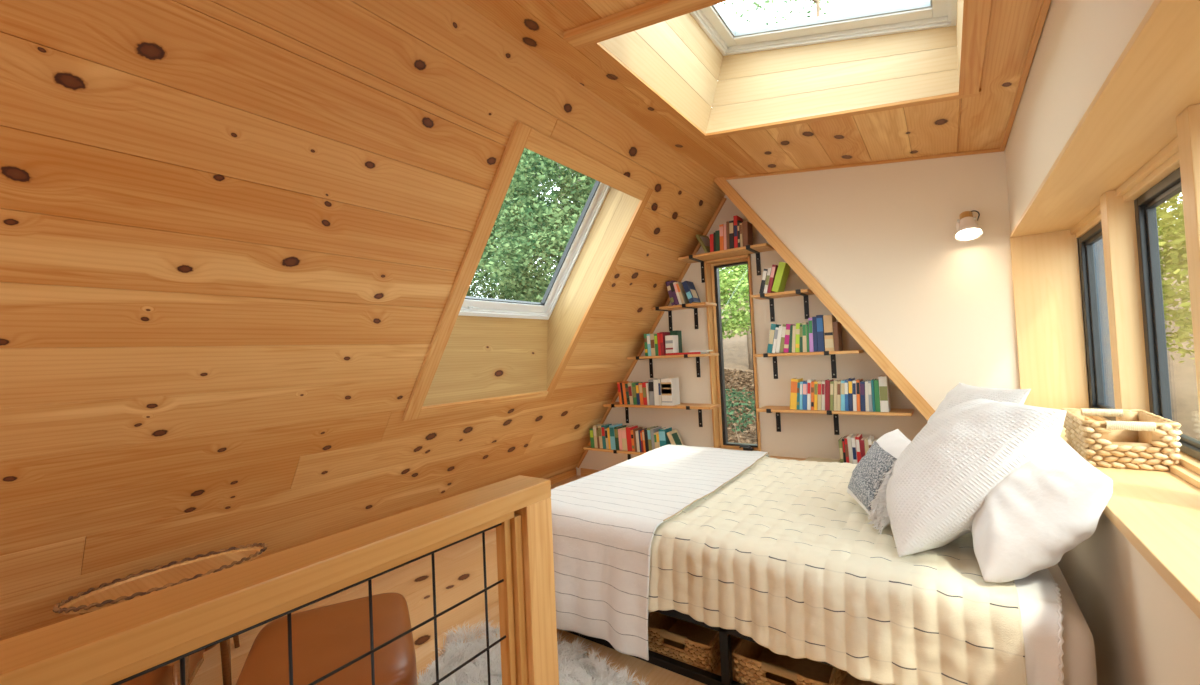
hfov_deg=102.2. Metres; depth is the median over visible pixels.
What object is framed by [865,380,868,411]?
book
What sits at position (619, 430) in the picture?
book
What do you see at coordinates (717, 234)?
book
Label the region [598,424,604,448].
book
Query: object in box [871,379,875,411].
book
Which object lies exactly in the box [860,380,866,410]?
book
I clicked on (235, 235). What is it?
wall
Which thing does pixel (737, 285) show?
tree
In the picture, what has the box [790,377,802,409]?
book
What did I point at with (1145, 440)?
woven basket
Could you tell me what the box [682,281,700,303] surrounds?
book
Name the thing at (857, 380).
book
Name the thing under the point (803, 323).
book
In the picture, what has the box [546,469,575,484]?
baseboard
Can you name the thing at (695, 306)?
wall shelf
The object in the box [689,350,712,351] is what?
book
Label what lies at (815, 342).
book
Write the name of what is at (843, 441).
book
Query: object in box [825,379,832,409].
book
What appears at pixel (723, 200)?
trim
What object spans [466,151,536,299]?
tree
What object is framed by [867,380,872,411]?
book
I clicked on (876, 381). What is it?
book
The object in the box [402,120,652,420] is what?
window
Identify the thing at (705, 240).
picture
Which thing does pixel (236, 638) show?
stool
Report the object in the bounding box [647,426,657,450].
book
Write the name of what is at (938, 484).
pillow
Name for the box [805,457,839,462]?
book
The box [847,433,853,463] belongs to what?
book
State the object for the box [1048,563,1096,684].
mattress
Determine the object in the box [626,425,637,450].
book
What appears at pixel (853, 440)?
book
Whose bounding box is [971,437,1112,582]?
pillow
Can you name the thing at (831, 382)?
book
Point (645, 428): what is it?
book
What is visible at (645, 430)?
book
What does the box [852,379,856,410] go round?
book
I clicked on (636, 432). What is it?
book
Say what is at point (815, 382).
book
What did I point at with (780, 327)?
book
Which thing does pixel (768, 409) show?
wall shelf
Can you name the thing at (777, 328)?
book
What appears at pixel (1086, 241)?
window
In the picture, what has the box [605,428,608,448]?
book
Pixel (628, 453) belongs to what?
wall shelf
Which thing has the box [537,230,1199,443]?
outdoor background
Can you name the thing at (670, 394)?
book
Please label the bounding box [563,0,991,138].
window
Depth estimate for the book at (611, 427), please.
4.75 m
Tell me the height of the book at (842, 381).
0.221 m
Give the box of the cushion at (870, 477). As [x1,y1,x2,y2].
[847,429,910,533]
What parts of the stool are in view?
leg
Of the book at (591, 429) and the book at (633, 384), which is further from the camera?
the book at (591, 429)
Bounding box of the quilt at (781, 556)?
[648,456,1026,684]
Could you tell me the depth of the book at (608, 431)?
4.76 m
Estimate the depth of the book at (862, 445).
3.48 m
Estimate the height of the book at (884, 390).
0.250 m
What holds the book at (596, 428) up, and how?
on the wall shelf at (628, 453)
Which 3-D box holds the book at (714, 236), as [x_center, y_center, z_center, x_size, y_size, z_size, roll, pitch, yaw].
[1.021,-0.855,4.187,0.017,0.165,0.163,-2,-1,36]
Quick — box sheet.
[1014,568,1063,684]
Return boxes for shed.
[1093,238,1114,408]
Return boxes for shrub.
[725,387,755,442]
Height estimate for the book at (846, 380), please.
0.225 m
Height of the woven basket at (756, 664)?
0.137 m
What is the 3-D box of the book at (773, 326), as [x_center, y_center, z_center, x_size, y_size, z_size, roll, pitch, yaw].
[1.408,-0.032,3.914,0.082,0.237,0.159,-4,-2,35]
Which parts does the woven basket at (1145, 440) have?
handle, handle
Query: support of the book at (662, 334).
on the wall shelf at (697, 356)
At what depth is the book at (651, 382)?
4.49 m
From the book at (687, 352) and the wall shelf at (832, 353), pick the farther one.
the book at (687, 352)
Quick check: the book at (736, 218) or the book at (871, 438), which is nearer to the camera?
the book at (871, 438)
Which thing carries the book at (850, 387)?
on the wall shelf at (768, 409)
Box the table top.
[53,543,267,614]
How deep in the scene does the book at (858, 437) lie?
3.50 m
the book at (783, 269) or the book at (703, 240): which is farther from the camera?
the book at (703, 240)
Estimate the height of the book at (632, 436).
0.201 m
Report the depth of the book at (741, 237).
3.98 m
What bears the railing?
on the floor
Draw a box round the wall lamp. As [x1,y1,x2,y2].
[955,210,982,240]
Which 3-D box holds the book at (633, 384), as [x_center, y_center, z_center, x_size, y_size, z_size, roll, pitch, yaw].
[0.365,0.487,4.648,0.047,0.206,0.136,-4,-2,35]
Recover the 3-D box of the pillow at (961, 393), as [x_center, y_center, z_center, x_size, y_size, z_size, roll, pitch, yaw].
[1.606,0.442,2.170,0.316,0.508,0.594,-3,-2,15]
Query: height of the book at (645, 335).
0.210 m
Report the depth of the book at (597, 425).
4.87 m
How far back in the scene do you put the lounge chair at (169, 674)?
1.49 m
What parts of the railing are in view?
rail, newel post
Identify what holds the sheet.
on the mattress
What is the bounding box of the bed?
[564,610,834,684]
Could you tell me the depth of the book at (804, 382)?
3.71 m
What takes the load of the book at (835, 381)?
on the wall shelf at (768, 409)
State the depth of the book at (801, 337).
3.72 m
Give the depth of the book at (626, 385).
4.64 m
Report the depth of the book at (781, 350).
3.80 m
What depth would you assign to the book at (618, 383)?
4.69 m
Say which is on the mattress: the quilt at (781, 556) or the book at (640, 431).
the quilt at (781, 556)
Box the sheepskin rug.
[417,617,657,684]
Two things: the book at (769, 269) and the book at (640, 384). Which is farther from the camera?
the book at (640, 384)
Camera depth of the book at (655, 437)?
4.46 m
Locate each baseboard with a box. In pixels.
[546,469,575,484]
[580,468,601,476]
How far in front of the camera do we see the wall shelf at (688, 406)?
4.44 m
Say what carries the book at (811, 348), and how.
on the wall shelf at (832, 353)
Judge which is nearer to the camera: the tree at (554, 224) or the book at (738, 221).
the book at (738, 221)
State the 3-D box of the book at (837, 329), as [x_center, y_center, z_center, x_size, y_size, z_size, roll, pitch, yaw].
[1.789,-0.045,3.643,0.031,0.215,0.160,-4,-2,35]
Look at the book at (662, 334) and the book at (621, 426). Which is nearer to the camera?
the book at (662, 334)
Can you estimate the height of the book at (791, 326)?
0.216 m
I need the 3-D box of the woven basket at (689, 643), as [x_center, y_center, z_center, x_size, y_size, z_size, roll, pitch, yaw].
[0.410,1.273,2.155,0.333,0.133,0.385,-4,-2,35]
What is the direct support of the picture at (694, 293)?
attached to the book at (688, 286)
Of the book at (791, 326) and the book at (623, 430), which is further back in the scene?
the book at (623, 430)
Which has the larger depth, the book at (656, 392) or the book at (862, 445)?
the book at (656, 392)
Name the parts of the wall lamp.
plate, bulb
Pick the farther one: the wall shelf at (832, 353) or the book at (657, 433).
the book at (657, 433)
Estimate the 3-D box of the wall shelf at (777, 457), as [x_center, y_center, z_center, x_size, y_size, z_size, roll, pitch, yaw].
[1.887,1.027,3.609,1.270,0.219,0.255,-4,-2,35]
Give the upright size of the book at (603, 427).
0.232 m
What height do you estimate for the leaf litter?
3.499 m
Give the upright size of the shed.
5.950 m
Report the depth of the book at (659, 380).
4.44 m
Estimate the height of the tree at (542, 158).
12.663 m
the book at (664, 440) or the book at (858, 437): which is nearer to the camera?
the book at (858, 437)
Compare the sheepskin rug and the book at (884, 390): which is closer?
the sheepskin rug
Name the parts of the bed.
rail, leg, rail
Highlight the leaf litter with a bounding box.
[724,369,756,443]
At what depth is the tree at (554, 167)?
15.32 m
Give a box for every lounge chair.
[120,639,231,684]
[236,592,416,684]
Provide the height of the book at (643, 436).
0.211 m
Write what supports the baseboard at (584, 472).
attached to the wall at (802, 435)
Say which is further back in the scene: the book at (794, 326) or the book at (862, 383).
the book at (794, 326)
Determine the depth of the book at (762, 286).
3.88 m
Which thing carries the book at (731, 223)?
on the wall shelf at (763, 247)
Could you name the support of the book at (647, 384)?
on the wall shelf at (688, 406)
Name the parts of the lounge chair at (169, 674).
seat, armrest, leg, seat frame, leg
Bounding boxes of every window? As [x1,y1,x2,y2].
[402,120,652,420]
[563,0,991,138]
[704,254,760,450]
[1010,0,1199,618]
[1079,222,1115,420]
[1134,167,1199,459]
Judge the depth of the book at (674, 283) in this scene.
4.33 m
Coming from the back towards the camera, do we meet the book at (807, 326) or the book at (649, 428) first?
the book at (649, 428)
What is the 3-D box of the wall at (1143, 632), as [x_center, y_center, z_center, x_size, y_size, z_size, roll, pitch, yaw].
[0.838,0.070,0.297,0.300,2.598,6.457,-4,-2,35]
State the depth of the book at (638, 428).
4.60 m
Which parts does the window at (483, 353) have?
sash, frame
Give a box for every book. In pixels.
[589,428,594,447]
[593,424,603,447]
[596,428,599,447]
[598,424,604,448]
[601,424,611,448]
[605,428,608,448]
[607,428,610,448]
[609,423,621,449]
[614,425,626,449]
[617,381,628,403]
[618,428,622,449]
[620,382,623,403]
[621,426,628,450]
[622,381,632,404]
[625,383,629,404]
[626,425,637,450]
[628,381,638,404]
[630,430,634,451]
[632,382,642,404]
[633,427,642,451]
[635,431,639,451]
[636,383,639,404]
[638,428,646,451]
[639,383,643,404]
[640,431,643,451]
[642,382,647,404]
[642,429,645,452]
[644,334,647,355]
[644,429,648,451]
[646,383,649,404]
[647,334,650,355]
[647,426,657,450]
[648,379,655,404]
[650,334,655,355]
[650,426,661,449]
[653,379,658,404]
[654,334,658,355]
[654,432,656,448]
[656,431,659,447]
[657,333,660,355]
[658,379,661,404]
[658,427,671,446]
[659,332,669,355]
[661,377,679,405]
[665,335,678,352]
[666,281,674,304]
[666,352,706,354]
[667,429,682,444]
[669,280,678,304]
[670,330,681,352]
[673,282,681,304]
[676,282,689,303]
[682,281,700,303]
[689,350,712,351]
[696,234,709,252]
[710,234,713,251]
[713,232,715,250]
[715,230,719,250]
[719,224,723,249]
[723,224,726,249]
[726,221,729,248]
[729,220,733,248]
[733,215,742,247]
[737,220,741,246]
[740,223,742,246]
[742,221,752,246]
[759,269,767,293]
[763,268,771,293]
[767,264,777,292]
[767,324,780,353]
[771,262,789,291]
[772,327,778,352]
[775,326,781,352]
[779,324,785,352]
[784,324,794,352]
[789,325,792,352]
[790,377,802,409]
[792,325,795,352]
[795,323,801,351]
[797,382,799,409]
[800,324,802,351]
[800,380,804,409]
[802,322,808,351]
[803,381,806,409]
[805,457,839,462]
[806,325,808,351]
[807,379,814,409]
[808,318,813,351]
[811,381,814,409]
[812,317,817,351]
[814,380,818,409]
[816,315,824,351]
[818,380,821,409]
[822,381,824,409]
[823,315,835,350]
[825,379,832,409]
[830,380,833,410]
[833,322,842,350]
[834,380,839,410]
[837,380,840,410]
[838,437,843,462]
[841,380,844,410]
[842,436,845,462]
[844,379,848,410]
[844,436,848,462]
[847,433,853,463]
[848,378,854,410]
[851,435,857,463]
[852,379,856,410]
[855,434,861,461]
[856,379,862,410]
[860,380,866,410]
[860,437,865,457]
[864,437,868,453]
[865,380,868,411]
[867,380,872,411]
[868,436,873,447]
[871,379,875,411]
[874,379,880,411]
[878,375,890,411]
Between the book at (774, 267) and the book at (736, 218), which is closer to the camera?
the book at (774, 267)
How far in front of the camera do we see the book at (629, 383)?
4.62 m
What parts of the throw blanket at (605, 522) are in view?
edge cord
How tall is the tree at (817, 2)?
10.725 m
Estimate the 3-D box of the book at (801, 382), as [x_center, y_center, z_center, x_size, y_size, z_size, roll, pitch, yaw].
[1.587,0.409,3.782,0.032,0.216,0.147,-4,-2,35]
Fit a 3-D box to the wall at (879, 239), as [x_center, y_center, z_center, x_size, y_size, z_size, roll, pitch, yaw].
[1.935,-0.038,3.419,2.130,2.872,0.100,-4,-2,35]
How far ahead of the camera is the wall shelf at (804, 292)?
3.90 m
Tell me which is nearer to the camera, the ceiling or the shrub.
the ceiling
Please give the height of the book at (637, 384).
0.201 m
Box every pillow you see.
[886,399,1066,556]
[927,383,1030,422]
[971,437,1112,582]
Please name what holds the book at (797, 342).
on the wall shelf at (832, 353)
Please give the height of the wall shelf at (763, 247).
0.219 m
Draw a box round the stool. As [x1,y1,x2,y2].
[79,560,251,647]
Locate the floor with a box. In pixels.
[190,475,879,684]
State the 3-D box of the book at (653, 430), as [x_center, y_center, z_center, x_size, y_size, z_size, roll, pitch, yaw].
[0.536,0.912,4.547,0.041,0.226,0.164,-4,-2,35]
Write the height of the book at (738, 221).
0.225 m
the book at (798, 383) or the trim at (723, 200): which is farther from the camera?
the trim at (723, 200)
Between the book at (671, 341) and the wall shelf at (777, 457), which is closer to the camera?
the wall shelf at (777, 457)
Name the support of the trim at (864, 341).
attached to the wall at (879, 239)
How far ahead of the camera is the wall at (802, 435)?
4.09 m
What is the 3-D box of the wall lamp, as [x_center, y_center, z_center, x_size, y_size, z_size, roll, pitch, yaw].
[2.278,-0.729,3.000,0.140,0.190,0.175,-4,-2,35]
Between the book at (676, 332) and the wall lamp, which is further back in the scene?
the book at (676, 332)
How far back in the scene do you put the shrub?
9.38 m
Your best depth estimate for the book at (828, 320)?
3.61 m
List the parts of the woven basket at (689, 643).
handle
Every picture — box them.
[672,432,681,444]
[690,289,697,297]
[700,236,709,245]
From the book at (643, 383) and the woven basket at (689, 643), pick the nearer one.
the woven basket at (689, 643)
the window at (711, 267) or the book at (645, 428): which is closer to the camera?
the window at (711, 267)
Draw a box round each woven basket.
[648,612,736,672]
[732,639,846,684]
[1062,408,1181,470]
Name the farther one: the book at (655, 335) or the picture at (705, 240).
the book at (655, 335)
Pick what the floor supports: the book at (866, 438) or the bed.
the bed
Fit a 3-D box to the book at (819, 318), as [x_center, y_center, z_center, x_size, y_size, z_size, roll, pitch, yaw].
[1.698,-0.069,3.700,0.046,0.275,0.149,-4,-2,35]
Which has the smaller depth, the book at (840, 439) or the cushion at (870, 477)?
the cushion at (870, 477)
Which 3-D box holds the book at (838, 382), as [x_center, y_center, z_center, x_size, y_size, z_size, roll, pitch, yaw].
[1.806,0.395,3.635,0.036,0.216,0.162,-4,-2,35]
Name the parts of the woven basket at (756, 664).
handle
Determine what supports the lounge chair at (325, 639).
on the floor
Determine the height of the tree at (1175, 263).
5.565 m
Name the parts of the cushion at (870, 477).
grey panel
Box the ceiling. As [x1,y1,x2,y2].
[461,0,1042,177]
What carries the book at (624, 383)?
on the wall shelf at (688, 406)
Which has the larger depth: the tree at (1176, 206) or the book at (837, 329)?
the tree at (1176, 206)
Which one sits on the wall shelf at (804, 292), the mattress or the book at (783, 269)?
the book at (783, 269)
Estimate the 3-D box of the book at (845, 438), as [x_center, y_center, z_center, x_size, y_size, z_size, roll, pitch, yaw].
[1.844,0.812,3.595,0.019,0.220,0.136,-6,-3,35]
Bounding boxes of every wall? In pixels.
[0,0,724,640]
[576,194,927,475]
[726,151,1090,410]
[1005,0,1199,684]
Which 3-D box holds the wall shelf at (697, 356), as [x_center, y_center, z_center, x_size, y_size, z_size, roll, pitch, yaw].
[0.665,0.223,4.475,0.818,0.219,0.255,-4,-2,35]
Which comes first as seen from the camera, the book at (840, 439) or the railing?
the railing
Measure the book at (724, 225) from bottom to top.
0.215 m
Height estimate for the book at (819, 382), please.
0.216 m
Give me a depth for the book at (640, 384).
4.55 m
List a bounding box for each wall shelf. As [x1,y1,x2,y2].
[583,445,643,459]
[603,402,720,426]
[627,353,718,377]
[652,302,716,330]
[678,243,774,282]
[751,289,813,321]
[755,350,863,378]
[757,406,913,434]
[770,456,804,460]
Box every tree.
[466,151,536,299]
[477,148,595,302]
[493,158,560,259]
[550,167,589,265]
[719,264,750,338]
[722,0,829,24]
[731,264,752,368]
[1156,192,1183,224]
[1156,192,1194,364]
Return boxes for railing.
[0,475,558,684]
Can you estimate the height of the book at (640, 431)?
0.201 m
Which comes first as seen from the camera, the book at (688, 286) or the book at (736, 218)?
the book at (736, 218)
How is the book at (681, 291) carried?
on the wall shelf at (695, 306)
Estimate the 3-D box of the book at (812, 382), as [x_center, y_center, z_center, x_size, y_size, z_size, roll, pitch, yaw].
[1.653,0.405,3.733,0.034,0.216,0.145,-4,-2,35]
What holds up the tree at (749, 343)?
on the outdoor background
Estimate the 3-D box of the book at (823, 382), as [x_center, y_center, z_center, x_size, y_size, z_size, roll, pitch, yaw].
[1.711,0.401,3.685,0.035,0.216,0.133,-4,-2,35]
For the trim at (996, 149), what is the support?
attached to the wall at (879, 239)
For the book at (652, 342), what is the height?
0.205 m
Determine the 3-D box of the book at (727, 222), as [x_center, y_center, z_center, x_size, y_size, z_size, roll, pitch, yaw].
[1.108,-0.896,4.107,0.023,0.235,0.134,-2,-1,36]
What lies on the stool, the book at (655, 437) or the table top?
the table top
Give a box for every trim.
[576,197,725,467]
[714,177,934,420]
[724,148,1001,179]
[1000,0,1050,150]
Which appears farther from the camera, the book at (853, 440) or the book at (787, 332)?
the book at (787, 332)
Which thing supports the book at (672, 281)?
on the wall shelf at (695, 306)
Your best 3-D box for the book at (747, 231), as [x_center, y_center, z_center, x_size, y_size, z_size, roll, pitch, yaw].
[1.225,-0.889,4.021,0.044,0.205,0.130,-2,-1,36]
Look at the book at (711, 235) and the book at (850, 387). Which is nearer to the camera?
the book at (850, 387)
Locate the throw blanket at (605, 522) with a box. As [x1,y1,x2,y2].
[551,444,768,659]
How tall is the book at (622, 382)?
0.211 m
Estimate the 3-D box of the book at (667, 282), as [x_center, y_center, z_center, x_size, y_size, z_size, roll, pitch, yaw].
[0.671,-0.445,4.421,0.083,0.227,0.133,-4,-2,35]
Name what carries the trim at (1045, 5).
attached to the wall at (1143, 632)
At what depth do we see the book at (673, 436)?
4.40 m
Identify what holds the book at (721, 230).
on the wall shelf at (763, 247)
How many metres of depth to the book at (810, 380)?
3.69 m
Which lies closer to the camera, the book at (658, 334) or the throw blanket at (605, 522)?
the throw blanket at (605, 522)
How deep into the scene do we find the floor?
2.58 m
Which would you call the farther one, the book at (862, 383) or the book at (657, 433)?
the book at (657, 433)
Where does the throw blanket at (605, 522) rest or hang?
on the quilt at (781, 556)
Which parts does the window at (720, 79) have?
frame, sash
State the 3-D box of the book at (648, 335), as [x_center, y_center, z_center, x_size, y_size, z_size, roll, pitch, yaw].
[0.501,0.023,4.564,0.034,0.205,0.162,-6,-3,35]
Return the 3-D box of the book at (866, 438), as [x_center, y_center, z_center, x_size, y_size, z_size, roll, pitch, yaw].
[1.950,0.805,3.518,0.023,0.220,0.134,-6,-3,35]

